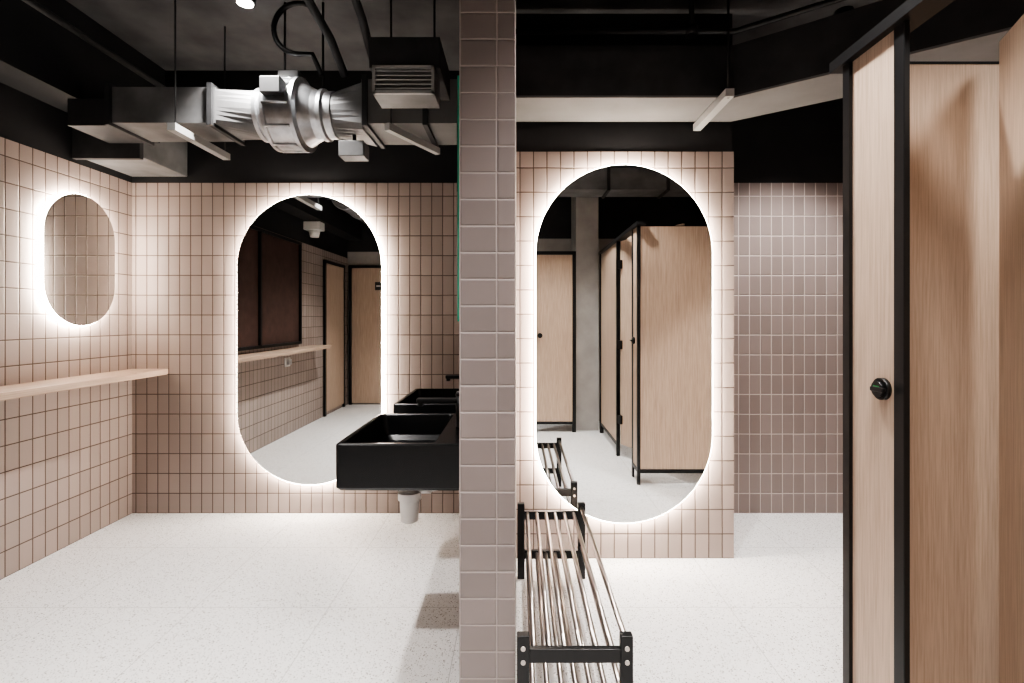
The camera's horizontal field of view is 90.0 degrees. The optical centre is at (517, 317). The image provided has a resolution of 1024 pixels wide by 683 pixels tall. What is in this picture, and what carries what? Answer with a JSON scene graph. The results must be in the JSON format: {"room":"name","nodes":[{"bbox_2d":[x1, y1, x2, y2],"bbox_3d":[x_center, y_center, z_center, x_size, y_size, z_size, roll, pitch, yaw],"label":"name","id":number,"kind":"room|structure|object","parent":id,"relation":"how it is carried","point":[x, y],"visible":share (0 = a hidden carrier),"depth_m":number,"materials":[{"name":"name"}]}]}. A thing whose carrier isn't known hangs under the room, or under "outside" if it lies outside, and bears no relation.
{"room":"changing room","nodes":[
{"label":"changing room","id":0,"kind":"room"},
{"bbox_2d":[0,82,131,579],"bbox_3d":[-2.620,-0.175,1.205,0.100,2.950,4.410,0,0,0],"label":"wall","id":1,"kind":"structure","parent":0,"point":[66,456],"depth_m":2.80,"materials":[{"name":"beige tile"}]},
{"bbox_2d":[38,193,114,325],"bbox_3d":[-2.549,-0.335,2.970,0.043,0.766,0.486,0,0,0],"label":"oval mirror","id":2,"kind":"object","parent":1,"relation":"attached to","point":[76,238],"visible":1,"depth_m":2.93,"materials":[{"name":"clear mirror"}]},
{"bbox_2d":[0,369,167,400],"bbox_3d":[-2.450,0.366,1.855,0.240,0.057,3.110,0,0,0],"label":"wall shelf","id":3,"kind":"object","parent":1,"relation":"attached to","point":[7,392],"visible":1,"depth_m":2.73,"materials":[{"name":"brown wood"}]},
{"bbox_2d":[0,513,842,682],"bbox_3d":[0.015,1.350,1.205,5.370,0.100,4.610,0,0,0],"label":"floor","id":4,"kind":"structure","parent":0,"point":[141,597],"depth_m":2.33,"materials":[{"name":"concrete"}]},
{"bbox_2d":[459,0,515,682],"bbox_3d":[-0.090,-0.175,2.455,0.163,2.950,1.910,0,0,0],"label":"wall partition","id":5,"kind":"structure","parent":4,"relation":"on","point":[487,28],"depth_m":1.50,"materials":[{"name":"tile"}]},
{"bbox_2d":[336,391,458,523],"bbox_3d":[-0.413,0.570,2.125,0.484,0.550,0.590,0,0,0],"label":"basin","id":6,"kind":"object","parent":5,"relation":"attached to","point":[412,455],"visible":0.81,"depth_m":1.83,"materials":[{"name":"black ceramic"}]},
{"bbox_2d":[393,375,458,412],"bbox_3d":[-0.413,0.570,2.975,0.484,0.550,0.590,0,0,0],"label":"basin","id":7,"kind":"object","parent":5,"relation":"attached to","point":[407,404],"visible":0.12,"depth_m":2.69,"materials":[{"name":"black ceramic"}]},
{"bbox_2d":[457,75,458,320],"bbox_3d":[-0.177,-0.355,2.415,0.010,0.730,1.790,0,0,0],"label":"rectangular wall mirror","id":8,"kind":"object","parent":5,"relation":"attached to","point":[457,75],"visible":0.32,"depth_m":1.52,"materials":[{"name":"green glass"}]},
{"bbox_2d":[517,502,632,682],"bbox_3d":[0.166,1.113,2.030,0.338,0.375,1.094,0,0,0],"label":"shoe rack","id":9,"kind":"object","parent":4,"relation":"on","point":[529,653],"visible":1,"depth_m":1.79,"materials":[{"name":"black metal"}]},
{"bbox_2d":[829,0,1023,682],"bbox_3d":[1.752,0.275,0.570,1.684,2.050,1.880,0,0,0],"label":"stall","id":10,"kind":"object","parent":4,"relation":"on","point":[933,151],"visible":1,"depth_m":1.44,"materials":[{"name":"brown wood"}]},
{"bbox_2d":[66,0,880,70],"bbox_3d":[0.015,-1.700,1.205,5.370,0.100,4.610,0,0,0],"label":"ceiling","id":11,"kind":"structure","parent":0,"point":[147,26],"depth_m":2.85,"materials":[{"name":"black concrete"}]},
{"bbox_2d":[0,0,164,112],"bbox_3d":[-2.460,-1.410,1.205,0.220,0.480,4.410,0,0,0],"label":"ceiling beam","id":12,"kind":"structure","parent":11,"relation":"attached to","point":[41,59],"depth_m":2.65,"materials":[{"name":"black paint"}]},
{"bbox_2d":[22,0,165,86],"bbox_3d":[-2.190,-1.420,1.440,0.032,0.032,3.880,0,0,0],"label":"conduit","id":13,"kind":"object","parent":11,"relation":"attached to","point":[32,3],"visible":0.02,"depth_m":2.60,"materials":[{"name":"black metal"}]},
{"bbox_2d":[72,128,186,176],"bbox_3d":[-2.375,-1.044,3.180,0.390,0.249,0.460,0,0,0],"label":"ventilation duct","id":14,"kind":"object","parent":11,"relation":"attached to","point":[163,159],"visible":0.61,"depth_m":3.09,"materials":[{"name":"silver metal"}]},
{"bbox_2d":[167,0,229,159],"bbox_3d":[-1.660,-1.275,2.685,0.040,0.750,0.470,0,0,0],"label":"pendant light","id":15,"kind":"object","parent":11,"relation":"attached to","point":[175,128],"visible":0.86,"depth_m":2.60,"materials":[{"name":"grey"}]},
{"bbox_2d":[234,0,255,7],"bbox_3d":[-1.290,-1.568,2.420,0.090,0.164,0.090,0,0,0],"label":"recessed light","id":16,"kind":"object","parent":11,"relation":"in","point":[243,3],"depth_m":2.42,"materials":[{"name":"white"}]},
{"bbox_2d":[251,2,340,152],"bbox_3d":[-1.151,-1.266,2.694,0.388,0.768,0.408,0,0,0],"label":"fan","id":17,"kind":"object","parent":11,"relation":"hanging from","point":[289,114],"visible":0.96,"depth_m":2.59,"materials":[{"name":"silver metal"}]},
{"bbox_2d":[68,82,261,145],"bbox_3d":[-1.843,-1.070,2.740,0.994,0.249,0.380,0,0,0],"label":"ventilation duct","id":18,"kind":"object","parent":17,"relation":"attached to","point":[212,113],"visible":0.79,"depth_m":2.58,"materials":[{"name":"silver metal"}]},
{"bbox_2d":[271,1,323,76],"bbox_3d":[-1.132,-1.439,2.624,0.258,0.368,0.059,0,0,-10],"label":"cable","id":19,"kind":"object","parent":17,"relation":"attached to","point":[285,7],"visible":0.95,"depth_m":2.61,"materials":[{"name":"black metal"}]},
{"bbox_2d":[329,74,456,148],"bbox_3d":[-0.564,-1.077,2.710,0.784,0.255,0.360,0,0,0],"label":"ventilation duct","id":20,"kind":"object","parent":17,"relation":"attached to","point":[354,109],"visible":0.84,"depth_m":2.57,"materials":[{"name":"silver metal"}]},
{"bbox_2d":[338,134,368,161],"bbox_3d":[-0.855,-0.890,2.670,0.130,0.120,0.100,0,0,0],"label":"junction box","id":21,"kind":"object","parent":20,"relation":"attached to","point":[353,150],"visible":1,"depth_m":2.62,"materials":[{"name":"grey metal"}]},
{"bbox_2d":[304,0,370,77],"bbox_3d":[-0.854,-1.432,2.279,0.256,0.434,0.696,0,0,7],"label":"cable","id":22,"kind":"object","parent":11,"relation":"attached to","point":[357,6],"visible":0.77,"depth_m":2.42,"materials":[{"name":"black rubber"}]},
{"bbox_2d":[369,0,449,107],"bbox_3d":[-0.472,-1.288,2.277,0.295,0.725,0.345,0,0,0],"label":"vent box","id":23,"kind":"object","parent":11,"relation":"attached to","point":[408,72],"visible":1,"depth_m":2.13,"materials":[{"name":"grey metal"}]},
{"bbox_2d":[385,108,439,154],"bbox_3d":[-0.545,-1.284,2.687,0.030,0.733,0.420,0,0,27],"label":"ceiling light","id":24,"kind":"object","parent":11,"relation":"attached to","point":[390,128],"visible":0.74,"depth_m":2.64,"materials":[{"name":"grey"}]},
{"bbox_2d":[516,0,846,38],"bbox_3d":[1.300,-1.475,1.775,2.617,0.350,1.231,0,0,0],"label":"conduit","id":25,"kind":"object","parent":11,"relation":"attached to","point":[691,31],"depth_m":2.35,"materials":[{"name":"black metal"}]},
{"bbox_2d":[693,0,733,130],"bbox_3d":[0.965,-1.330,2.547,0.040,0.640,0.435,0,0,0],"label":"hanging light","id":26,"kind":"object","parent":11,"relation":"attached to","point":[727,94],"visible":1,"depth_m":2.39,"materials":[{"name":"grey"}]},
{"bbox_2d":[516,0,1023,121],"bbox_3d":[1.393,-1.175,2.216,2.987,0.250,0.747,0,0,24],"label":"beam","id":27,"kind":"structure","parent":11,"relation":"attached to","point":[787,69],"depth_m":2.44,"materials":[{"name":"black paint"}]},
{"bbox_2d":[131,71,842,512],"bbox_3d":[0.015,-0.175,3.460,5.370,2.950,0.100,0,0,0],"label":"wall","id":28,"kind":"structure","parent":0,"point":[190,454],"depth_m":3.41,"materials":[{"name":"beige tile"}]},
{"bbox_2d":[237,194,382,484],"bbox_3d":[-1.372,0.143,3.389,0.956,1.916,0.043,0,0,0],"label":"oval mirror","id":29,"kind":"object","parent":28,"relation":"attached to","point":[310,266],"visible":0.85,"depth_m":3.37,"materials":[{"name":"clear mirror"}]},
{"bbox_2d":[516,14,733,557],"bbox_3d":[0.580,-0.175,3.090,1.177,2.950,0.640,0,0,0],"label":"wall","id":30,"kind":"structure","parent":0,"point":[549,155],"depth_m":2.77,"materials":[{"name":"beige tile"}]},
{"bbox_2d":[535,164,712,522],"bbox_3d":[0.565,0.138,2.748,0.946,1.916,0.043,0,0,0],"label":"oval mirror","id":31,"kind":"object","parent":30,"relation":"attached to","point":[624,254],"visible":0.98,"depth_m":2.73,"materials":[{"name":"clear mirror"}]},
{"bbox_2d":[834,6,853,14],"bbox_3d":[1.750,-1.573,2.750,0.090,0.154,0.090,0,0,0],"label":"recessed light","id":32,"kind":"object","parent":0,"point":[846,8],"depth_m":2.71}
]}

